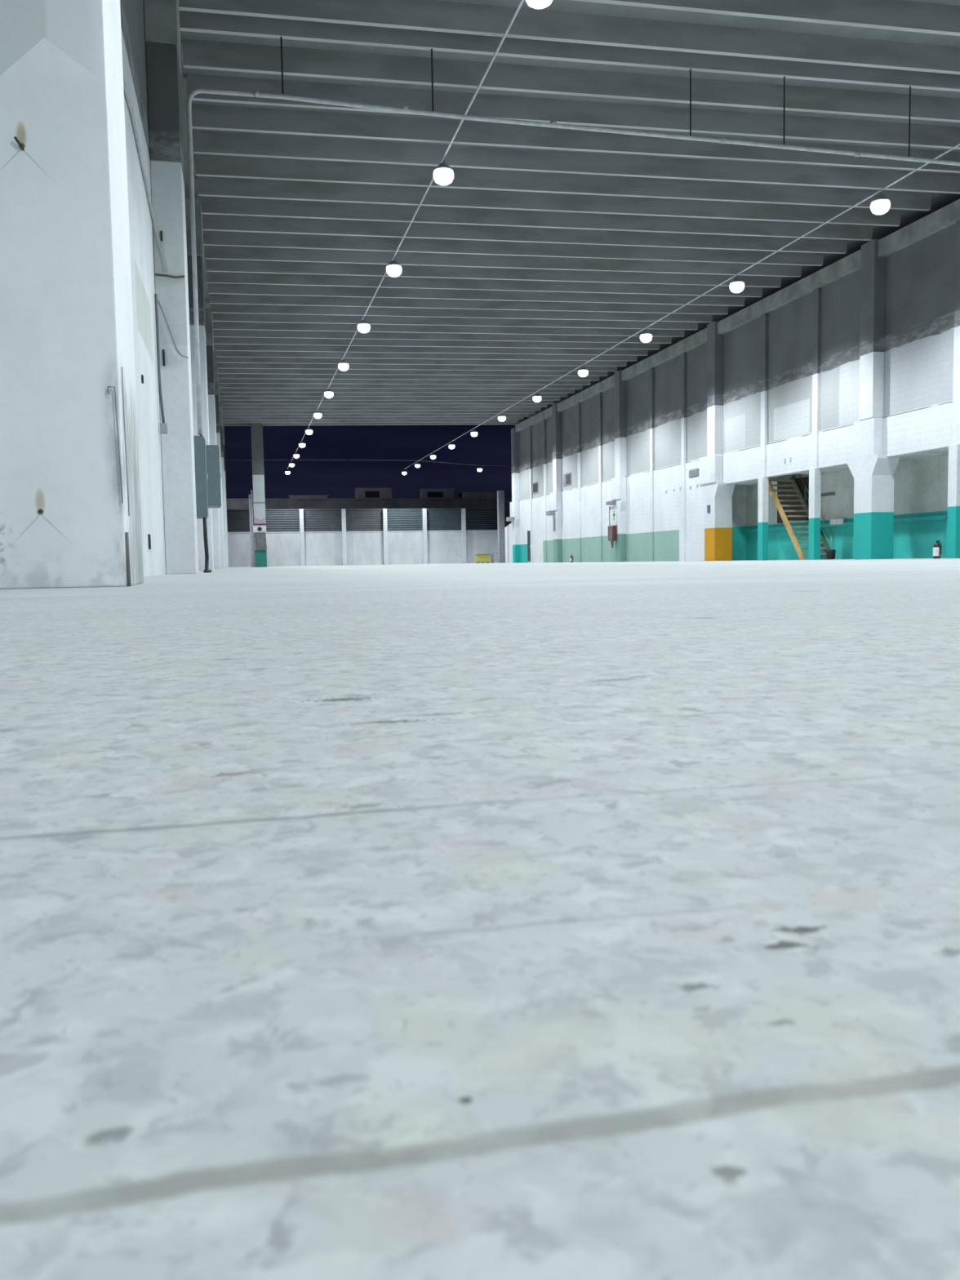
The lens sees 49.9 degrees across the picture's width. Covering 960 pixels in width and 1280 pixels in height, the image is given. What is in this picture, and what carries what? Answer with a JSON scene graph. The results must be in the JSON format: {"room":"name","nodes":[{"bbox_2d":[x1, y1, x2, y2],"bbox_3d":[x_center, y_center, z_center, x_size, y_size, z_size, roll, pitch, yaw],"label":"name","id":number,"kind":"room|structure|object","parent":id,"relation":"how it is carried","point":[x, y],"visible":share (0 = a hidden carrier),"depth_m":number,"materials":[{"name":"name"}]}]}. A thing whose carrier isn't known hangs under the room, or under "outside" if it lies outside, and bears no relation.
{"room":"empty warehouse","nodes":[
{"label":"empty warehouse","id":0,"kind":"room"},
{"bbox_2d":[120,0,166,577],"bbox_3d":[-13.586,-8.717,51.809,0.200,10.232,91.960,-2,4,-13],"label":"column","id":1,"kind":"structure","parent":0,"point":[132,12],"depth_m":14.40,"materials":[{"name":"paint"}]},
{"bbox_2d":[123,75,166,271],"bbox_3d":[-4.056,-6.117,11.886,0.189,1.080,9.591,-2,4,-13],"label":"conduit","id":2,"kind":"object","parent":1,"relation":"attached to","point":[125,88],"visible":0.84,"depth_m":14.62,"materials":[{"name":"metal"}]},
{"bbox_2d":[154,293,167,434],"bbox_3d":[-5.055,-4.368,16.344,0.112,2.162,0.141,-2,4,-13],"label":"conduit","id":3,"kind":"object","parent":1,"relation":"attached to","point":[163,426],"visible":1,"depth_m":16.32,"materials":[{"name":"grey plastic"}]},
{"bbox_2d":[143,0,198,573],"bbox_3d":[-5.113,-5.993,17.151,0.495,9.762,1.180,-2,4,-13],"label":"pilaster","id":4,"kind":"object","parent":1,"relation":"attached to","point":[162,17],"visible":0.94,"depth_m":16.66,"materials":[{"name":"paint"}]},
{"bbox_2d":[154,273,184,278],"bbox_3d":[-4.992,-5.857,16.598,0.464,0.066,0.035,-2,4,-13],"label":"cable","id":5,"kind":"object","parent":4,"relation":"attached to","point":[155,274],"visible":1,"depth_m":16.59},
{"bbox_2d":[157,299,188,358],"bbox_3d":[-4.973,-5.001,16.637,0.481,0.883,0.145,-4,5,-34],"label":"cable","id":6,"kind":"object","parent":4,"relation":"attached to","point":[158,302],"visible":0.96,"depth_m":16.65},
{"bbox_2d":[185,202,213,570],"bbox_3d":[-7.736,-6.800,28.370,0.495,9.762,1.180,-2,4,-13],"label":"pilaster","id":7,"kind":"object","parent":1,"relation":"attached to","point":[198,217],"visible":0.47,"depth_m":27.79,"materials":[{"name":"paint"}]},
{"bbox_2d":[193,435,208,519],"bbox_3d":[-5.554,-3.105,19.788,0.635,1.520,0.800,-2,4,-13],"label":"upper cabinet","id":8,"kind":"object","parent":1,"relation":"attached to","point":[200,454],"visible":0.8,"depth_m":19.45,"materials":[{"name":"grey metal"}]},
{"bbox_2d":[202,517,211,573],"bbox_3d":[-5.160,-1.787,19.474,0.145,1.055,0.360,-2,4,-13],"label":"pipe","id":9,"kind":"object","parent":8,"relation":"attached to","point":[205,526],"visible":0.93,"depth_m":19.57,"materials":[{"name":"black metal"}]},
{"bbox_2d":[204,308,221,568],"bbox_3d":[-10.359,-7.607,39.590,0.495,9.762,1.180,-2,4,-13],"label":"pilaster","id":10,"kind":"object","parent":1,"relation":"attached to","point":[208,312],"visible":0.49,"depth_m":39.00,"materials":[{"name":"paint"}]},
{"bbox_2d":[205,444,221,507],"bbox_3d":[-6.796,-4.012,25.404,0.805,1.460,1.000,-2,4,-13],"label":"upper cabinet","id":11,"kind":"object","parent":1,"relation":"attached to","point":[213,469],"visible":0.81,"depth_m":24.98,"materials":[{"name":"grey metal"}]},
{"bbox_2d":[213,366,224,568],"bbox_3d":[-12.980,-8.414,50.799,0.495,9.762,1.180,-2,4,-13],"label":"pilaster","id":12,"kind":"object","parent":1,"relation":"attached to","point":[215,368],"visible":0.34,"depth_m":50.28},
{"bbox_2d":[218,402,226,568],"bbox_3d":[-15.603,-9.222,62.018,0.495,9.762,1.180,-2,4,-13],"label":"pilaster","id":13,"kind":"object","parent":1,"relation":"attached to","point":[220,404],"visible":0.43,"depth_m":61.53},
{"bbox_2d":[222,423,228,567],"bbox_3d":[-17.675,-9.859,70.877,0.495,9.762,1.180,-2,4,-13],"label":"pilaster","id":14,"kind":"object","parent":1,"relation":"attached to","point":[223,424],"visible":0.33,"depth_m":70.41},
{"bbox_2d":[225,459,511,466],"bbox_3d":[-9.974,-16.482,95.827,27.160,0.500,0.050,-2,4,-13],"label":"cable","id":15,"kind":"object","parent":1,"relation":"attached to","point":[225,460],"visible":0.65,"depth_m":95.52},
{"bbox_2d":[404,142,959,469],"bbox_3d":[5.324,-13.322,48.929,0.050,0.050,114.500,-2,4,-13],"label":"cable","id":16,"kind":"object","parent":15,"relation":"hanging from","point":[958,144],"visible":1,"depth_m":33.27,"materials":[{"name":"metal"}]},
{"bbox_2d":[533,393,541,402],"bbox_3d":[3.212,-13.658,58.010,0.490,0.564,0.490,-2,4,-13],"label":"lamp","id":17,"kind":"object","parent":16,"relation":"hanging from","point":[536,397],"visible":1,"depth_m":57.85,"materials":[{"name":"white"}]},
{"bbox_2d":[577,364,588,377],"bbox_3d":[5.026,-13.099,50.250,0.490,0.564,0.490,-2,4,-13],"label":"lamp","id":18,"kind":"object","parent":16,"relation":"hanging from","point":[583,371],"visible":1,"depth_m":50.09,"materials":[{"name":"white"}]},
{"bbox_2d":[577,369,588,377],"bbox_3d":[5.028,-12.966,50.260,0.490,0.298,0.490,-2,4,-13],"label":"diffuser","id":19,"kind":"object","parent":18,"relation":"attached to","point":[583,373],"depth_m":50.09,"materials":[{"name":"white"}]},
{"bbox_2d":[640,329,652,342],"bbox_3d":[6.840,-12.541,42.490,0.490,0.564,0.490,-2,4,-13],"label":"lamp","id":20,"kind":"object","parent":16,"relation":"hanging from","point":[646,336],"visible":1,"depth_m":42.33,"materials":[{"name":"white"}]},
{"bbox_2d":[640,333,652,342],"bbox_3d":[6.843,-12.408,42.500,0.490,0.298,0.490,-2,4,-13],"label":"diffuser","id":21,"kind":"object","parent":20,"relation":"attached to","point":[645,338],"depth_m":42.33,"materials":[{"name":"white"}]},
{"bbox_2d":[729,275,744,293],"bbox_3d":[8.655,-11.982,34.730,0.490,0.564,0.490,-2,4,-13],"label":"lamp","id":22,"kind":"object","parent":16,"relation":"hanging from","point":[737,285],"visible":1,"depth_m":34.58,"materials":[{"name":"white"}]},
{"bbox_2d":[729,281,744,293],"bbox_3d":[8.657,-11.850,34.740,0.490,0.298,0.490,-2,4,-13],"label":"diffuser","id":23,"kind":"object","parent":22,"relation":"attached to","point":[735,286],"depth_m":34.57,"materials":[{"name":"white"}]},
{"bbox_2d":[870,192,890,214],"bbox_3d":[10.469,-11.424,26.970,0.490,0.564,0.490,-2,4,-13],"label":"lamp","id":24,"kind":"object","parent":16,"relation":"hanging from","point":[880,205],"visible":1,"depth_m":26.82,"materials":[{"name":"white"}]},
{"bbox_2d":[227,529,497,567],"bbox_3d":[-14.018,-9.551,107.348,33.700,3.520,0.350,-2,4,-13],"label":"wall","id":25,"kind":"structure","parent":0,"point":[365,547],"depth_m":107.68,"materials":[{"name":"paint"}]},
{"bbox_2d":[226,509,253,532],"bbox_3d":[-24.618,-12.107,104.563,3.830,2.260,0.130,-2,4,-13],"label":"screen","id":26,"kind":"object","parent":25,"relation":"on","point":[237,520],"visible":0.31,"depth_m":104.60,"materials":[{"name":"metal"}]},
{"bbox_2d":[265,509,299,531],"bbox_3d":[-20.446,-12.248,105.528,3.860,2.260,0.130,-2,4,-13],"label":"screen","id":27,"kind":"object","parent":25,"relation":"on","point":[276,520],"visible":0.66,"depth_m":105.57,"materials":[{"name":"metal"}]},
{"bbox_2d":[303,508,342,531],"bbox_3d":[-16.254,-12.389,106.498,3.870,2.260,0.130,-2,4,-13],"label":"screen","id":28,"kind":"object","parent":25,"relation":"on","point":[320,519],"visible":1,"depth_m":106.48,"materials":[{"name":"metal"}]},
{"bbox_2d":[345,508,382,530],"bbox_3d":[-12.067,-12.531,107.467,3.850,2.260,0.130,-2,4,-13],"label":"screen","id":29,"kind":"object","parent":25,"relation":"on","point":[357,519],"visible":1,"depth_m":107.47,"materials":[{"name":"metal"}]},
{"bbox_2d":[386,508,422,530],"bbox_3d":[-7.933,-12.670,108.423,3.760,2.260,0.130,-2,4,-13],"label":"screen","id":30,"kind":"object","parent":25,"relation":"on","point":[397,519],"visible":1,"depth_m":108.42,"materials":[{"name":"metal"}]},
{"bbox_2d":[426,508,461,529],"bbox_3d":[-3.843,-12.808,109.370,3.760,2.260,0.130,-2,4,-13],"label":"screen","id":31,"kind":"object","parent":25,"relation":"on","point":[437,518],"visible":1,"depth_m":109.38,"materials":[{"name":"metal"}]},
{"bbox_2d":[465,508,497,529],"bbox_3d":[0.285,-12.948,110.325,3.840,2.260,0.130,-2,4,-13],"label":"screen","id":32,"kind":"object","parent":25,"relation":"on","point":[476,518],"visible":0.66,"depth_m":110.29,"materials":[{"name":"metal"}]},
{"bbox_2d":[0,558,959,1279],"bbox_3d":[-10.244,-6.212,87.753,100.000,0.300,204.000,-2,4,-13],"label":"floor","id":33,"kind":"structure","parent":0,"point":[596,920],"depth_m":0.34,"materials":[{"name":"concrete"}]},
{"bbox_2d":[0,0,143,589],"bbox_3d":[-3.606,-5.182,6.438,2.400,9.715,1.190,-2,4,-13],"label":"pier","id":34,"kind":"object","parent":33,"relation":"on","point":[67,331],"visible":1,"depth_m":6.31,"materials":[{"name":"paint"}]},
{"bbox_2d":[106,386,123,503],"bbox_3d":[-2.266,-1.211,6.407,0.065,0.719,0.013,-2,4,-13],"label":"pipe","id":35,"kind":"object","parent":34,"relation":"attached to","point":[108,387],"visible":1,"depth_m":6.41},
{"bbox_2d":[121,367,129,515],"bbox_3d":[-2.259,-1.260,6.572,0.009,0.931,0.078,-2,4,-13],"label":"cable","id":36,"kind":"object","parent":34,"relation":"attached to","point":[122,367],"visible":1,"depth_m":6.57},
{"bbox_2d":[124,532,130,586],"bbox_3d":[-2.222,-0.508,6.506,0.024,0.340,0.023,0,4,9],"label":"stub","id":37,"kind":"object","parent":33,"relation":"on","point":[126,535],"visible":1,"depth_m":6.50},
{"bbox_2d":[248,494,253,567],"bbox_3d":[-15.806,-7.520,71.122,0.120,5.000,0.114,-2,4,-13],"label":"standpipe","id":38,"kind":"object","parent":33,"relation":"on","point":[250,511],"visible":1,"depth_m":71.08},
{"bbox_2d":[250,489,254,567],"bbox_3d":[-15.672,-7.674,71.142,0.120,5.300,0.114,-2,4,-13],"label":"standpipe","id":39,"kind":"object","parent":33,"relation":"on","point":[251,497],"visible":1,"depth_m":71.10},
{"bbox_2d":[250,422,266,567],"bbox_3d":[-15.277,-10.110,71.254,0.780,10.127,0.780,-2,4,-13],"label":"column","id":40,"kind":"structure","parent":33,"relation":"on","point":[256,428],"depth_m":70.81,"materials":[{"name":"paint"}]},
{"bbox_2d":[253,524,266,532],"bbox_3d":[-15.138,-7.692,71.003,0.940,0.580,0.090,-2,4,-13],"label":"sign","id":41,"kind":"object","parent":40,"relation":"attached to","point":[256,527],"visible":1,"depth_m":70.96,"materials":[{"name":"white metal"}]},
{"bbox_2d":[254,517,265,523],"bbox_3d":[-15.152,-8.232,70.987,0.700,0.420,0.040,-2,4,-13],"label":"notice","id":42,"kind":"object","parent":40,"relation":"attached to","point":[256,520],"visible":1,"depth_m":70.98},
{"bbox_2d":[253,533,266,549],"bbox_3d":[-15.101,-6.798,70.973,0.820,1.120,0.290,-2,4,-13],"label":"meter box","id":43,"kind":"object","parent":40,"relation":"attached to","point":[260,538],"visible":1,"depth_m":70.84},
{"bbox_2d":[298,508,305,565],"bbox_3d":[-18.269,-10.527,105.916,0.420,5.820,0.335,-2,4,-13],"label":"fence post","id":44,"kind":"object","parent":33,"relation":"on","point":[300,510],"visible":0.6,"depth_m":105.76,"materials":[{"name":"white paint"}]},
{"bbox_2d":[341,508,346,564],"bbox_3d":[-14.072,-10.669,106.887,0.420,5.820,0.335,-2,4,-13],"label":"fence post","id":45,"kind":"object","parent":33,"relation":"on","point":[343,510],"visible":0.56,"depth_m":106.74,"materials":[{"name":"white paint"}]},
{"bbox_2d":[226,497,511,532],"bbox_3d":[-20.357,-16.231,156.628,60.000,9.600,14.200,-2,4,-13],"label":"building","id":46,"kind":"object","parent":33,"relation":"on","point":[319,503],"visible":0.07,"depth_m":150.49,"materials":[{"name":"concrete"}]},
{"bbox_2d":[288,495,328,498],"bbox_3d":[-25.072,-20.642,150.396,5.600,0.690,3.750,-2,4,-13],"label":"rooftop block","id":47,"kind":"object","parent":46,"relation":"on","point":[289,496],"visible":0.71,"depth_m":148.66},
{"bbox_2d":[353,488,392,497],"bbox_3d":[-15.781,-21.479,152.508,5.300,1.740,3.750,-2,4,-13],"label":"rooftop block","id":48,"kind":"object","parent":46,"relation":"on","point":[359,492],"visible":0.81,"depth_m":150.82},
{"bbox_2d":[417,488,454,497],"bbox_3d":[-6.579,-21.740,154.641,5.000,1.640,3.750,-2,4,-13],"label":"rooftop block","id":49,"kind":"object","parent":46,"relation":"on","point":[423,493],"visible":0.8,"depth_m":152.97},
{"bbox_2d":[457,492,497,497],"bbox_3d":[-0.391,-21.675,156.092,5.300,1.090,3.750,-2,4,-13],"label":"rooftop block","id":50,"kind":"object","parent":46,"relation":"on","point":[464,495],"visible":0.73,"depth_m":154.43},
{"bbox_2d":[382,508,388,564],"bbox_3d":[-9.895,-10.810,107.854,0.420,5.820,0.335,-2,4,-13],"label":"fence post","id":51,"kind":"object","parent":33,"relation":"on","point":[384,510],"visible":1,"depth_m":107.71,"materials":[{"name":"white paint"}]},
{"bbox_2d":[422,508,427,564],"bbox_3d":[-5.805,-10.948,108.800,0.420,5.820,0.335,-2,4,-13],"label":"fence post","id":52,"kind":"object","parent":33,"relation":"on","point":[424,510],"visible":1,"depth_m":108.66,"materials":[{"name":"white paint"}]},
{"bbox_2d":[461,508,466,563],"bbox_3d":[-1.716,-11.086,109.746,0.420,5.820,0.335,-2,4,-13],"label":"fence post","id":53,"kind":"object","parent":33,"relation":"on","point":[463,510],"visible":0.99,"depth_m":109.59,"materials":[{"name":"white paint"}]},
{"bbox_2d":[475,554,490,563],"bbox_3d":[0.281,-7.930,100.488,1.350,0.860,1.100,-2,4,-13],"label":"crate","id":54,"kind":"object","parent":33,"relation":"on","point":[482,558],"visible":1,"depth_m":100.03,"materials":[{"name":"yellow plastic"}]},
{"bbox_2d":[497,490,505,562],"bbox_3d":[1.942,-10.399,94.727,0.550,6.600,0.600,-2,4,-13],"label":"gate pier","id":55,"kind":"object","parent":33,"relation":"on","point":[500,494],"visible":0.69,"depth_m":94.47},
{"bbox_2d":[509,427,519,563],"bbox_3d":[2.595,-10.701,76.734,0.455,9.900,1.410,-2,4,-13],"label":"concrete column","id":56,"kind":"structure","parent":33,"relation":"on","point":[514,504],"depth_m":76.26,"materials":[{"name":"white paint"}]},
{"bbox_2d":[550,403,562,562],"bbox_3d":[4.944,-10.100,66.671,0.455,10.146,1.410,-2,4,-13],"label":"concrete column","id":57,"kind":"structure","parent":33,"relation":"on","point":[556,495],"depth_m":66.23,"materials":[{"name":"green paint"}]},
{"bbox_2d":[611,370,626,561],"bbox_3d":[7.519,-9.307,55.656,0.455,10.146,1.410,-2,4,-13],"label":"concrete column","id":58,"kind":"structure","parent":33,"relation":"on","point":[619,482],"depth_m":55.23,"materials":[{"name":"green paint"}]},
{"bbox_2d":[608,525,617,547],"bbox_3d":[7.203,-5.609,56.204,0.238,1.202,0.800,-2,4,-13],"label":"upper cabinet","id":59,"kind":"object","parent":58,"relation":"attached to","point":[612,532],"visible":1,"depth_m":55.89,"materials":[{"name":"red metal"}]},
{"bbox_2d":[608,506,617,525],"bbox_3d":[7.255,-6.779,56.271,0.050,1.060,1.070,-2,4,-13],"label":"board","id":60,"kind":"object","parent":58,"relation":"attached to","point":[613,509],"visible":0.98,"depth_m":56.25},
{"bbox_2d":[698,320,734,560],"bbox_3d":[10.286,-8.528,44.781,0.890,10.146,1.744,-2,4,-13],"label":"concrete column","id":61,"kind":"structure","parent":33,"relation":"on","point":[717,494],"depth_m":44.42,"materials":[{"name":"orange paint"}]},
{"bbox_2d":[768,473,831,559],"bbox_3d":[12.403,-4.985,40.298,1.220,3.689,3.190,-2,4,-13],"label":"staircase","id":62,"kind":"structure","parent":33,"relation":"on","point":[792,478],"depth_m":40.44,"materials":[{"name":"paint"}]},
{"bbox_2d":[826,549,835,559],"bbox_3d":[13.076,-3.186,38.448,0.360,0.360,0.354,-2,4,-13],"label":"bin","id":63,"kind":"object","parent":33,"relation":"on","point":[830,553],"visible":0.89,"depth_m":38.31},
{"bbox_2d":[846,239,899,559],"bbox_3d":[12.891,-7.736,33.767,0.830,10.146,1.714,-2,4,-13],"label":"concrete column","id":64,"kind":"structure","parent":33,"relation":"on","point":[873,472],"depth_m":33.41,"materials":[{"name":"teal paint"}]},
{"bbox_2d":[933,540,942,558],"bbox_3d":[13.521,-2.680,30.515,0.208,0.535,0.236,3,6,39],"label":"fire extinguisher","id":65,"kind":"object","parent":33,"relation":"on","point":[936,547],"visible":0.86,"depth_m":30.43,"materials":[{"name":"metal"}]},
{"bbox_2d":[504,522,512,562],"bbox_3d":[2.769,-8.765,94.163,7.400,3.400,33.100,-2,4,-13],"label":"wall","id":66,"kind":"structure","parent":0,"point":[508,529],"depth_m":92.64,"materials":[{"name":"paint"}]},
{"bbox_2d":[178,0,959,422],"bbox_3d":[2.467,-12.578,30.556,26.600,1.140,88.000,-2,4,-13],"label":"ceiling","id":67,"kind":"structure","parent":0,"point":[545,250],"depth_m":27.09,"materials":[{"name":"metal"}]},
{"bbox_2d":[222,419,521,426],"bbox_3d":[-8.728,-15.589,73.174,24.200,1.123,0.300,-2,4,-13],"label":"beam","id":68,"kind":"structure","parent":67,"relation":"attached to","point":[519,420],"depth_m":73.43,"materials":[{"name":"concrete"}]},
{"bbox_2d":[287,0,524,468],"bbox_3d":[-6.006,-12.939,46.308,0.050,0.050,114.500,-2,4,-13],"label":"cable","id":69,"kind":"object","parent":67,"relation":"hanging from","point":[522,1],"visible":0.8,"depth_m":23.31,"materials":[{"name":"metal"}]},
{"bbox_2d":[313,409,321,418],"bbox_3d":[-9.934,-13.834,63.153,0.490,0.564,0.490,-2,4,-13],"label":"lamp","id":70,"kind":"object","parent":69,"relation":"hanging from","point":[317,415],"visible":1,"depth_m":62.99,"materials":[{"name":"white"}]},
{"bbox_2d":[324,387,333,398],"bbox_3d":[-8.120,-13.276,55.392,0.490,0.564,0.490,-2,4,-13],"label":"lamp","id":71,"kind":"object","parent":69,"relation":"hanging from","point":[328,393],"visible":1,"depth_m":55.24,"materials":[{"name":"white"}]},
{"bbox_2d":[324,391,333,398],"bbox_3d":[-8.118,-13.143,55.403,0.490,0.298,0.490,-2,4,-13],"label":"diffuser","id":72,"kind":"object","parent":71,"relation":"attached to","point":[327,394],"depth_m":55.23,"materials":[{"name":"white"}]},
{"bbox_2d":[337,358,348,370],"bbox_3d":[-6.305,-12.717,47.632,0.490,0.564,0.490,-2,4,-13],"label":"lamp","id":73,"kind":"object","parent":69,"relation":"hanging from","point":[343,365],"visible":1,"depth_m":47.48,"materials":[{"name":"white"}]},
{"bbox_2d":[337,363,348,370],"bbox_3d":[-6.303,-12.584,47.642,0.490,0.298,0.490,-2,4,-13],"label":"diffuser","id":74,"kind":"object","parent":73,"relation":"attached to","point":[342,366],"depth_m":47.47,"materials":[{"name":"white"}]},
{"bbox_2d":[357,318,369,333],"bbox_3d":[-4.491,-12.159,39.872,0.490,0.564,0.490,-2,4,-13],"label":"lamp","id":75,"kind":"object","parent":69,"relation":"hanging from","point":[363,326],"visible":1,"depth_m":39.71,"materials":[{"name":"white"}]},
{"bbox_2d":[357,324,369,333],"bbox_3d":[-4.489,-12.026,39.882,0.490,0.298,0.490,-2,4,-13],"label":"diffuser","id":76,"kind":"object","parent":75,"relation":"attached to","point":[363,328],"depth_m":39.71,"materials":[{"name":"white"}]},
{"bbox_2d":[386,257,401,276],"bbox_3d":[-2.676,-11.600,32.112,0.490,0.564,0.490,-2,4,-13],"label":"lamp","id":77,"kind":"object","parent":69,"relation":"hanging from","point":[393,268],"visible":1,"depth_m":31.95,"materials":[{"name":"white"}]},
{"bbox_2d":[386,264,401,276],"bbox_3d":[-2.674,-11.467,32.122,0.490,0.298,0.490,-2,4,-13],"label":"diffuser","id":78,"kind":"object","parent":77,"relation":"attached to","point":[393,270],"depth_m":31.95,"materials":[{"name":"white"}]},
{"bbox_2d":[433,160,453,185],"bbox_3d":[-0.862,-11.042,24.352,0.490,0.564,0.490,-2,4,-13],"label":"lamp","id":79,"kind":"object","parent":69,"relation":"hanging from","point":[443,175],"visible":1,"depth_m":24.20,"materials":[{"name":"white"}]},
{"bbox_2d":[433,168,453,185],"bbox_3d":[-0.860,-10.909,24.362,0.490,0.298,0.490,-2,4,-13],"label":"diffuser","id":80,"kind":"object","parent":79,"relation":"attached to","point":[442,176],"depth_m":24.20,"materials":[{"name":"white"}]},
{"bbox_2d":[525,0,552,8],"bbox_3d":[0.952,-10.483,16.592,0.490,0.564,0.490,-2,4,-13],"label":"lamp","id":81,"kind":"object","parent":69,"relation":"hanging from","point":[537,4],"visible":1,"depth_m":16.57,"materials":[{"name":"white"}]},
{"bbox_2d":[186,36,959,435],"bbox_3d":[4.858,-8.163,21.373,20.972,7.932,0.428,-2,4,-13],"label":"pipe","id":82,"kind":"object","parent":67,"relation":"hanging from","point":[404,108],"visible":0.95,"depth_m":19.64,"materials":[{"name":"grey metal"}]},
{"bbox_2d":[518,223,955,562],"bbox_3d":[12.951,-7.479,33.838,0.280,9.620,88.900,-2,4,-13],"label":"wall","id":83,"kind":"structure","parent":0,"point":[920,276],"depth_m":40.96,"materials":[{"name":"paint"}]},
{"bbox_2d":[527,530,530,561],"bbox_3d":[3.530,-6.730,73.898,0.075,2.180,0.900,-2,4,-13],"label":"door","id":84,"kind":"structure","parent":83,"relation":"in","point":[528,531],"depth_m":73.94,"materials":[{"name":"grey metal"}]},
{"bbox_2d":[528,426,533,562],"bbox_3d":[3.625,-10.289,73.067,0.120,9.600,0.300,-2,4,-13],"label":"wall post","id":85,"kind":"object","parent":83,"relation":"attached to","point":[530,427],"visible":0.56,"depth_m":72.92,"materials":[{"name":"paint"}]},
{"bbox_2d":[515,406,551,431],"bbox_3d":[3.857,-15.221,71.253,0.380,0.500,9.600,-2,4,-13],"label":"beam","id":86,"kind":"structure","parent":83,"relation":"on","point":[547,413],"depth_m":71.13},
{"bbox_2d":[532,481,537,493],"bbox_3d":[3.828,-10.664,72.346,0.065,0.750,1.700,-2,4,-13],"label":"window","id":87,"kind":"structure","parent":83,"relation":"in","point":[535,485],"depth_m":72.10,"materials":[{"name":"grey glass"}]},
{"bbox_2d":[542,418,546,562],"bbox_3d":[4.408,-10.048,69.716,0.120,9.600,0.300,-2,4,-13],"label":"wall post","id":88,"kind":"object","parent":83,"relation":"attached to","point":[544,420],"visible":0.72,"depth_m":69.57,"materials":[{"name":"paint"}]},
{"bbox_2d":[563,472,571,486],"bbox_3d":[5.508,-10.147,65.158,0.065,0.750,1.500,-2,4,-13],"label":"window","id":89,"kind":"structure","parent":83,"relation":"in","point":[566,477],"depth_m":65.07,"materials":[{"name":"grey glass"}]},
{"bbox_2d":[577,402,581,562],"bbox_3d":[6.050,-9.543,62.693,0.120,9.600,0.300,-2,4,-13],"label":"wall post","id":90,"kind":"object","parent":83,"relation":"attached to","point":[579,437],"visible":1,"depth_m":62.56,"materials":[{"name":"paint"}]},
{"bbox_2d":[557,374,613,411],"bbox_3d":[6.321,-14.463,60.719,0.380,0.500,10.590,-2,4,-13],"label":"beam","id":91,"kind":"structure","parent":83,"relation":"on","point":[608,383],"depth_m":60.28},
{"bbox_2d":[598,392,602,561],"bbox_3d":[6.909,-9.279,59.021,0.120,9.600,0.300,-2,4,-13],"label":"wall post","id":92,"kind":"object","parent":83,"relation":"attached to","point":[600,404],"visible":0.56,"depth_m":58.90,"materials":[{"name":"paint"}]},
{"bbox_2d":[649,367,654,561],"bbox_3d":[8.625,-8.750,51.681,0.120,9.600,0.300,-2,4,-13],"label":"wall post","id":93,"kind":"object","parent":83,"relation":"attached to","point":[651,370],"visible":1,"depth_m":51.59,"materials":[{"name":"paint"}]},
{"bbox_2d":[621,327,706,380],"bbox_3d":[8.895,-13.670,49.708,0.380,0.500,10.580,-2,4,-13],"label":"beam","id":94,"kind":"structure","parent":83,"relation":"on","point":[700,338],"depth_m":49.09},
{"bbox_2d":[680,351,686,560],"bbox_3d":[9.483,-8.486,48.012,0.120,9.600,0.300,-2,4,-13],"label":"wall post","id":95,"kind":"object","parent":83,"relation":"attached to","point":[683,388],"visible":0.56,"depth_m":47.89,"materials":[{"name":"paint"}]},
{"bbox_2d":[688,468,698,477],"bbox_3d":[9.735,-7.609,46.974,0.065,0.320,1.000,-2,4,-13],"label":"louvres","id":96,"kind":"object","parent":83,"relation":"attached to","point":[692,473],"visible":0.87,"depth_m":46.92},
{"bbox_2d":[757,313,768,559],"bbox_3d":[11.189,-7.961,40.714,0.260,9.600,0.380,-2,4,-13],"label":"wall post","id":97,"kind":"object","parent":83,"relation":"attached to","point":[762,491],"visible":0.81,"depth_m":40.68,"materials":[{"name":"paint"}]},
{"bbox_2d":[717,248,861,334],"bbox_3d":[11.468,-12.878,38.703,0.380,0.500,10.580,-2,4,-13],"label":"beam","id":98,"kind":"structure","parent":83,"relation":"on","point":[851,263],"depth_m":37.81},
{"bbox_2d":[808,287,821,559],"bbox_3d":[12.047,-7.697,37.046,0.260,9.600,0.380,-2,4,-13],"label":"wall post","id":99,"kind":"object","parent":83,"relation":"attached to","point":[815,473],"visible":1,"depth_m":37.01,"materials":[{"name":"paint"}]},
{"bbox_2d":[877,199,959,257],"bbox_3d":[14.041,-12.086,27.697,0.380,0.500,10.580,-2,4,-13],"label":"beam","id":100,"kind":"structure","parent":83,"relation":"on","point":[946,216],"depth_m":30.80,"materials":[{"name":"concrete"}]},
{"bbox_2d":[946,219,959,558],"bbox_3d":[13.762,-7.169,29.709,0.260,9.600,0.380,-2,4,-13],"label":"wall post","id":101,"kind":"object","parent":83,"relation":"attached to","point":[953,472],"visible":1,"depth_m":29.76,"materials":[{"name":"paint"}]},
{"bbox_2d":[732,453,948,560],"bbox_3d":[17.592,-3.944,18.422,1.580,4.750,56.350,-2,4,-13],"label":"wall","id":102,"kind":"structure","parent":0,"point":[920,485],"depth_m":38.08,"materials":[{"name":"paint"}]},
{"bbox_2d":[777,476,808,523],"bbox_3d":[12.690,-5.657,41.886,0.030,1.740,2.400,-2,4,-13],"label":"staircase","id":103,"kind":"structure","parent":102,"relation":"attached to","point":[806,480],"depth_m":41.84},
{"bbox_2d":[830,518,844,524],"bbox_3d":[13.339,-4.422,38.550,0.038,0.200,0.850,-2,4,-13],"label":"notice board","id":104,"kind":"object","parent":102,"relation":"attached to","point":[841,521],"visible":1,"depth_m":38.50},
{"bbox_2d":[732,448,948,486],"bbox_3d":[17.491,-5.564,18.179,1.380,1.480,56.150,-2,4,-13],"label":"slab","id":105,"kind":"object","parent":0,"point":[944,451],"visible":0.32,"depth_m":36.47,"materials":[{"name":"concrete"}]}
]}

